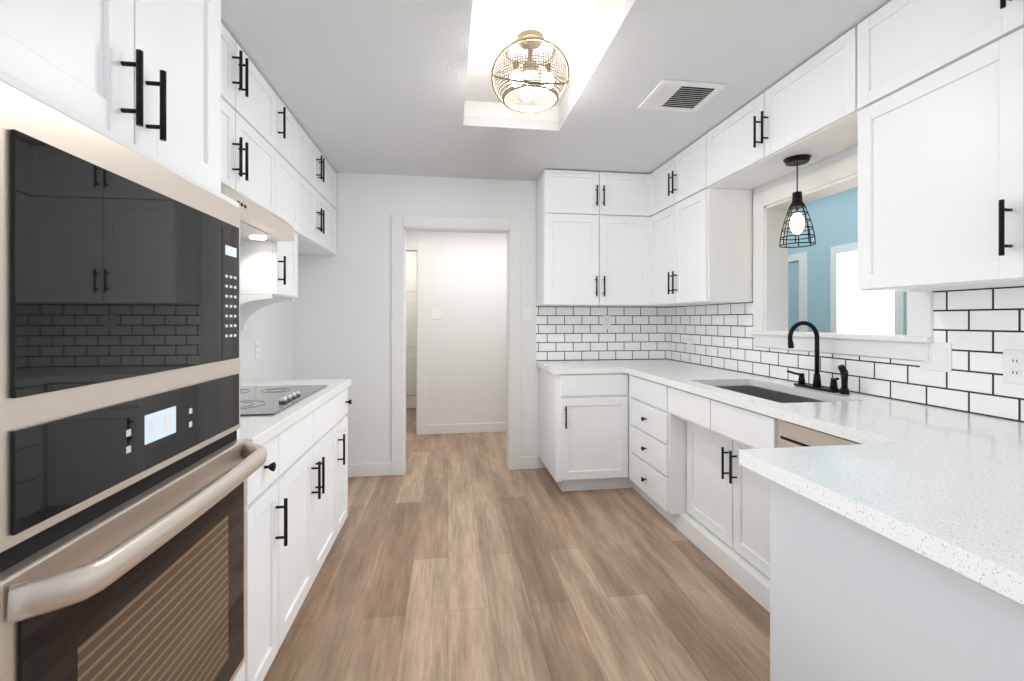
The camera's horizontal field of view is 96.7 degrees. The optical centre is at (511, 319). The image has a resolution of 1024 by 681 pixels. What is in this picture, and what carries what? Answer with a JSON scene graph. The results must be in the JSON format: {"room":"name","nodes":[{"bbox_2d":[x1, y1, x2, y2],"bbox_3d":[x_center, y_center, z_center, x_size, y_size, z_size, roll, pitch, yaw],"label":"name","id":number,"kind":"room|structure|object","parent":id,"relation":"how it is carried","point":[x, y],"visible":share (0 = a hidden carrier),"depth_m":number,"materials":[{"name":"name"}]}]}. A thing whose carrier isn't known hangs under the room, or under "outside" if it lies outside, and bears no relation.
{"room":"kitchen","nodes":[
{"label":"kitchen","id":0,"kind":"room"},
{"bbox_2d":[240,302,291,380],"bbox_3d":[-1.649,0.040,2.535,0.120,2.440,8.920,0,0,-8],"label":"wall","id":1,"kind":"structure","parent":0,"point":[269,327],"depth_m":3.12,"materials":[{"name":"paint"}]},
{"bbox_2d":[221,22,244,195],"bbox_3d":[-1.303,-0.846,1.731,0.336,0.661,0.416,0,0,-8],"label":"upper cabinet","id":2,"kind":"object","parent":1,"relation":"attached to","point":[232,55],"depth_m":1.88,"materials":[{"name":"paint"}]},
{"bbox_2d":[255,340,259,358],"bbox_3d":[-1.641,0.190,2.940,0.007,0.115,0.072,0,0,-8],"label":"outlet","id":3,"kind":"object","parent":1,"relation":"attached to","point":[257,343],"depth_m":2.93,"materials":[{"name":"white plastic"}]},
{"bbox_2d":[245,54,284,219],"bbox_3d":[-1.355,-0.846,2.107,0.336,0.661,0.556,0,0,-8],"label":"upper cabinet","id":4,"kind":"object","parent":1,"relation":"attached to","point":[274,160],"depth_m":2.22,"materials":[{"name":"paint"}]},
{"bbox_2d":[221,182,293,240],"bbox_3d":[-1.289,-0.457,1.966,0.429,0.110,0.744,0,0,-8],"label":"range hood","id":5,"kind":"object","parent":4,"relation":"attached to","point":[258,222],"visible":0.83,"depth_m":2.01,"materials":[{"name":"silver metal"}]},
{"bbox_2d":[240,234,300,301],"bbox_3d":[-1.411,-0.350,2.505,0.336,0.440,0.347,0,0,-8],"label":"upper cabinet","id":6,"kind":"object","parent":1,"relation":"attached to","point":[268,269],"depth_m":2.35,"materials":[{"name":"paint"}]},
{"bbox_2d":[285,106,304,237],"bbox_3d":[-1.411,-0.846,2.503,0.336,0.661,0.456,0,0,-8],"label":"upper cabinet","id":7,"kind":"object","parent":1,"relation":"attached to","point":[294,134],"depth_m":2.65,"materials":[{"name":"paint"}]},
{"bbox_2d":[301,133,320,249],"bbox_3d":[-1.464,-0.846,2.879,0.336,0.661,0.516,0,0,-8],"label":"upper cabinet","id":8,"kind":"object","parent":1,"relation":"attached to","point":[312,240],"depth_m":3.02,"materials":[{"name":"paint"}]},
{"bbox_2d":[301,154,335,254],"bbox_3d":[-1.526,-0.846,3.322,0.336,0.661,0.590,0,0,-8],"label":"upper cabinet","id":9,"kind":"object","parent":1,"relation":"attached to","point":[328,175],"depth_m":3.42,"materials":[{"name":"paint"}]},
{"bbox_2d":[406,231,505,424],"bbox_3d":[-0.421,0.040,5.152,3.040,2.440,0.120,0,0,-8],"label":"wall","id":10,"kind":"structure","parent":0,"point":[466,336],"depth_m":5.05,"materials":[{"name":"paint"}]},
{"bbox_2d":[406,259,415,408],"bbox_3d":[-1.660,0.200,6.407,0.915,2.120,0.045,0,0,-8],"label":"door","id":11,"kind":"structure","parent":10,"relation":"in","point":[410,337],"depth_m":6.42,"materials":[{"name":"paint"}]},
{"bbox_2d":[426,422,505,434],"bbox_3d":[0.014,1.208,5.143,1.940,0.105,0.017,0,0,-8],"label":"baseboard","id":12,"kind":"structure","parent":10,"relation":"attached to","point":[472,427],"depth_m":5.07,"materials":[{"name":"paint"}]},
{"bbox_2d":[292,172,640,467],"bbox_3d":[-0.116,0.040,3.882,3.290,2.440,0.120,0,0,-8],"label":"wall","id":13,"kind":"structure","parent":0,"point":[341,315],"depth_m":3.68,"materials":[{"name":"paint"}]},
{"bbox_2d":[348,462,390,476],"bbox_3d":[-1.342,1.208,3.640,0.736,0.105,0.017,0,0,-8],"label":"baseboard","id":14,"kind":"structure","parent":13,"relation":"attached to","point":[384,469],"depth_m":3.66,"materials":[{"name":"paint"}]},
{"bbox_2d":[391,215,520,475],"bbox_3d":[-0.461,0.203,3.833,1.061,2.115,0.152,0,0,-8],"label":"door frame","id":15,"kind":"structure","parent":13,"relation":"attached to","point":[401,225],"depth_m":3.70,"materials":[{"name":"paint"}]},
{"bbox_2d":[523,306,531,319],"bbox_3d":[0.130,-0.059,3.851,0.072,0.115,0.007,0,0,-8],"label":"light switch","id":16,"kind":"object","parent":13,"relation":"attached to","point":[527,310],"depth_m":3.85,"materials":[{"name":"white plastic"}]},
{"bbox_2d":[521,456,538,465],"bbox_3d":[0.575,1.208,4.048,1.053,0.105,0.017,0,0,-8],"label":"baseboard","id":17,"kind":"structure","parent":13,"relation":"attached to","point":[530,460],"depth_m":3.85,"materials":[{"name":"paint"}]},
{"bbox_2d":[536,169,647,305],"bbox_3d":[0.670,-0.647,3.732,0.885,1.056,0.379,0,0,-8],"label":"upper cabinet","id":18,"kind":"object","parent":13,"relation":"attached to","point":[592,227],"depth_m":3.59,"materials":[{"name":"paint"}]},
{"bbox_2d":[536,306,667,360],"bbox_3d":[0.783,0.113,3.944,1.170,0.466,0.005,0,0,-8],"label":"tile backsplash","id":19,"kind":"structure","parent":13,"relation":"attached to","point":[562,332],"depth_m":3.94,"materials":[{"name":"white tile"}]},
{"bbox_2d":[603,316,610,328],"bbox_3d":[0.819,0.020,3.942,0.072,0.115,0.007,0,0,-8],"label":"outlet","id":20,"kind":"object","parent":13,"relation":"attached to","point":[606,319],"depth_m":3.94,"materials":[{"name":"white plastic"}]},
{"bbox_2d":[263,409,769,680],"bbox_3d":[1.068,1.310,3.180,9.000,0.100,12.000,0,0,-8],"label":"floor","id":21,"kind":"structure","parent":0,"point":[462,557],"depth_m":2.12,"materials":[{"name":"brown wood"}]},
{"bbox_2d":[0,0,266,680],"bbox_3d":[-0.984,0.042,0.892,0.733,2.436,0.800,0,0,-8],"label":"tall cabinet","id":22,"kind":"object","parent":21,"relation":"on","point":[130,462],"visible":1,"depth_m":0.81,"materials":[{"name":"paint"}]},
{"bbox_2d":[245,427,290,680],"bbox_3d":[-1.110,0.823,1.439,0.636,0.875,0.312,0,0,-8],"label":"base cabinet","id":23,"kind":"object","parent":21,"relation":"on","point":[268,490],"depth_m":1.50,"materials":[{"name":"paint"}]},
{"bbox_2d":[239,379,350,446],"bbox_3d":[-1.176,0.366,1.964,0.652,0.039,1.372,0,0,-8],"label":"countertop","id":24,"kind":"structure","parent":23,"relation":"on","point":[260,430],"depth_m":1.76,"materials":[{"name":"white stone"}]},
{"bbox_2d":[240,385,327,415],"bbox_3d":[-1.177,0.331,1.982,0.530,0.028,0.746,0,0,-8],"label":"cooktop","id":25,"kind":"object","parent":24,"relation":"in","point":[262,400],"visible":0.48,"depth_m":1.97,"materials":[{"name":"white glass"}]},
{"bbox_2d":[291,395,342,624],"bbox_3d":[-1.181,0.823,1.942,0.636,0.875,0.931,0,0,-8],"label":"base cabinet","id":26,"kind":"object","parent":21,"relation":"on","point":[296,498],"depth_m":1.99,"materials":[{"name":"paint"}]},
{"bbox_2d":[343,387,350,523],"bbox_3d":[-1.254,0.823,2.459,0.636,0.875,0.340,0,0,-8],"label":"base cabinet","id":27,"kind":"object","parent":21,"relation":"on","point":[345,393],"depth_m":2.62,"materials":[{"name":"paint"}]},
{"bbox_2d":[539,367,619,490],"bbox_3d":[0.538,0.823,3.592,0.535,0.875,0.621,0,0,-8],"label":"base cabinet","id":28,"kind":"object","parent":21,"relation":"on","point":[579,411],"depth_m":3.30,"materials":[{"name":"paint"}]},
{"bbox_2d":[620,371,691,538],"bbox_3d":[1.172,0.823,3.032,0.679,0.875,0.702,0,0,-8],"label":"base cabinet","id":29,"kind":"object","parent":21,"relation":"on","point":[656,433],"depth_m":2.84,"materials":[{"name":"paint"}]},
{"bbox_2d":[692,419,759,598],"bbox_3d":[1.358,0.920,2.313,0.511,0.680,0.908,0,0,-8],"label":"base cabinet","id":30,"kind":"object","parent":21,"relation":"on","point":[725,496],"depth_m":2.31,"materials":[{"name":"paint"}]},
{"bbox_2d":[779,420,860,447],"bbox_3d":[1.230,0.826,1.544,0.364,0.868,0.571,0,0,-8],"label":"dishwasher","id":31,"kind":"object","parent":21,"relation":"on","point":[792,434],"visible":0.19,"depth_m":1.68,"materials":[{"name":"silver metal"}]},
{"bbox_2d":[760,479,1023,680],"bbox_3d":[1.304,0.823,0.571,1.102,0.875,1.368,0,0,-8],"label":"base cabinet","id":32,"kind":"object","parent":21,"relation":"on","point":[890,547],"depth_m":0.90,"materials":[{"name":"paint"}]},
{"bbox_2d":[536,359,1023,606],"bbox_3d":[1.077,0.366,1.900,1.182,0.039,4.122,0,0,-8],"label":"countertop","id":33,"kind":"structure","parent":32,"relation":"on","point":[944,486],"depth_m":1.08,"materials":[{"name":"white stone"}]},
{"bbox_2d":[787,321,849,394],"bbox_3d":[1.467,0.175,2.268,0.188,0.341,0.343,0,0,-8],"label":"faucet","id":34,"kind":"object","parent":33,"relation":"on","point":[833,388],"visible":1,"depth_m":2.27,"materials":[{"name":"black metal"}]},
{"bbox_2d":[221,0,890,180],"bbox_3d":[-0.020,-1.280,2.764,3.410,0.200,8.920,0,0,-8],"label":"ceiling","id":35,"kind":"structure","parent":0,"point":[394,87],"depth_m":2.19,"materials":[{"name":"white paint"}]},
{"bbox_2d":[491,30,568,112],"bbox_3d":[0.087,-1.183,2.148,0.371,0.294,0.356,0,0,-8],"label":"ceiling light fixture","id":36,"kind":"object","parent":35,"relation":"attached to","point":[529,41],"visible":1,"depth_m":2.09,"materials":[{"name":"gold metal"}]},
{"bbox_2d":[638,79,726,112],"bbox_3d":[0.885,-1.174,2.397,0.340,0.011,0.300,0,0,-8],"label":"ceiling vent","id":37,"kind":"object","parent":35,"relation":"in","point":[678,95],"visible":1,"depth_m":2.38,"materials":[{"name":"paint"}]},
{"bbox_2d":[684,391,783,446],"bbox_3d":[1.066,0.467,2.261,0.010,0.163,0.760,0,0,-8],"label":"drawer front","id":38,"kind":"structure","parent":0,"relation":"attached to","point":[758,428],"depth_m":2.06,"materials":[{"name":"white wood"}]},
{"bbox_2d":[728,387,751,394],"bbox_3d":[1.212,0.467,2.660,0.390,0.163,0.010,0,0,-8],"label":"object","id":39,"kind":"structure","parent":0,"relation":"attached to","point":[747,390],"depth_m":2.67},
{"bbox_2d":[752,387,819,402],"bbox_3d":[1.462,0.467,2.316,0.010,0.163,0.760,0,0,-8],"label":"sink","id":40,"kind":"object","parent":0,"relation":"attached to","point":[779,396],"depth_m":2.44,"materials":[{"name":"metal"}]},
{"bbox_2d":[788,187,906,334],"bbox_3d":[1.559,-0.215,3.854,0.020,2.950,9.200,0,0,-8],"label":"wall","id":41,"kind":"structure","parent":0,"point":[834,218],"depth_m":2.52,"materials":[{"name":"blue paint"}]},
{"bbox_2d":[788,242,904,334],"bbox_3d":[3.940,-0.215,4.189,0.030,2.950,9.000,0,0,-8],"label":"window","id":42,"kind":"structure","parent":41,"relation":"attached to","point":[853,309],"depth_m":5.12,"materials":[{"name":"paint"}]},
{"bbox_2d":[686,145,1017,421],"bbox_3d":[1.836,0.040,1.308,0.140,2.440,5.520,0,0,-8],"label":"wall","id":43,"kind":"structure","parent":0,"point":[823,163],"depth_m":2.48,"materials":[{"name":"paint"}]},
{"bbox_2d":[648,130,711,203],"bbox_3d":[1.305,-1.002,3.259,0.352,0.346,0.870,0,0,-8],"label":"upper cabinet","id":44,"kind":"object","parent":43,"relation":"attached to","point":[696,160],"depth_m":3.13,"materials":[{"name":"paint"}]},
{"bbox_2d":[687,335,691,349],"bbox_3d":[1.425,0.180,3.654,0.007,0.115,0.072,0,0,-8],"label":"outlet","id":45,"kind":"object","parent":43,"relation":"attached to","point":[689,337],"depth_m":3.65,"materials":[{"name":"white plastic"}]},
{"bbox_2d":[648,176,751,305],"bbox_3d":[1.299,-0.500,3.283,0.359,0.770,0.820,0,0,-8],"label":"upper cabinet","id":46,"kind":"object","parent":43,"relation":"attached to","point":[700,239],"depth_m":2.96,"materials":[{"name":"paint"}]},
{"bbox_2d":[712,41,847,191],"bbox_3d":[1.450,-1.002,2.358,0.316,0.346,1.171,0,0,-8],"label":"upper cabinet","id":47,"kind":"object","parent":43,"relation":"attached to","point":[796,115],"depth_m":2.26,"materials":[{"name":"paint"}]},
{"bbox_2d":[779,154,815,247],"bbox_3d":[1.464,-0.606,2.337,0.162,0.447,0.162,0,0,-8],"label":"pendant lamp","id":48,"kind":"object","parent":47,"relation":"hanging from","point":[796,223],"visible":1,"depth_m":2.32,"materials":[{"name":"black metal"}]},
{"bbox_2d":[750,153,932,360],"bbox_3d":[1.672,-0.311,2.363,0.179,0.957,1.075,0,0,-8],"label":"window","id":49,"kind":"structure","parent":43,"relation":"in","point":[770,281],"depth_m":2.52,"materials":[{"name":"paint"}]},
{"bbox_2d":[668,286,1023,422],"bbox_3d":[1.667,0.113,1.986,0.005,0.466,4.130,0,0,-8],"label":"tile backsplash","id":50,"kind":"structure","parent":43,"relation":"attached to","point":[980,329],"depth_m":1.87,"materials":[{"name":"white tile"}]},
{"bbox_2d":[836,0,1023,123],"bbox_3d":[1.599,-1.002,1.303,0.316,0.346,1.177,0,0,-8],"label":"upper cabinet","id":51,"kind":"object","parent":43,"relation":"attached to","point":[903,42],"depth_m":1.61,"materials":[{"name":"paint"}]},
{"bbox_2d":[920,342,951,371],"bbox_3d":[1.684,0.146,1.812,0.007,0.115,0.118,0,0,-8],"label":"outlet","id":52,"kind":"object","parent":43,"relation":"attached to","point":[940,356],"depth_m":1.79,"materials":[{"name":"white plastic"}]},
{"bbox_2d":[848,28,1023,291],"bbox_3d":[1.603,-0.500,1.272,0.316,0.770,1.128,0,0,-8],"label":"upper cabinet","id":53,"kind":"object","parent":43,"relation":"attached to","point":[920,103],"depth_m":1.49,"materials":[{"name":"paint"}]},
{"bbox_2d":[1003,349,1023,384],"bbox_3d":[1.720,0.160,1.554,0.007,0.115,0.072,0,0,-8],"label":"outlet","id":54,"kind":"object","parent":43,"relation":"attached to","point":[1013,360],"depth_m":1.56,"materials":[{"name":"white plastic"}]}
]}

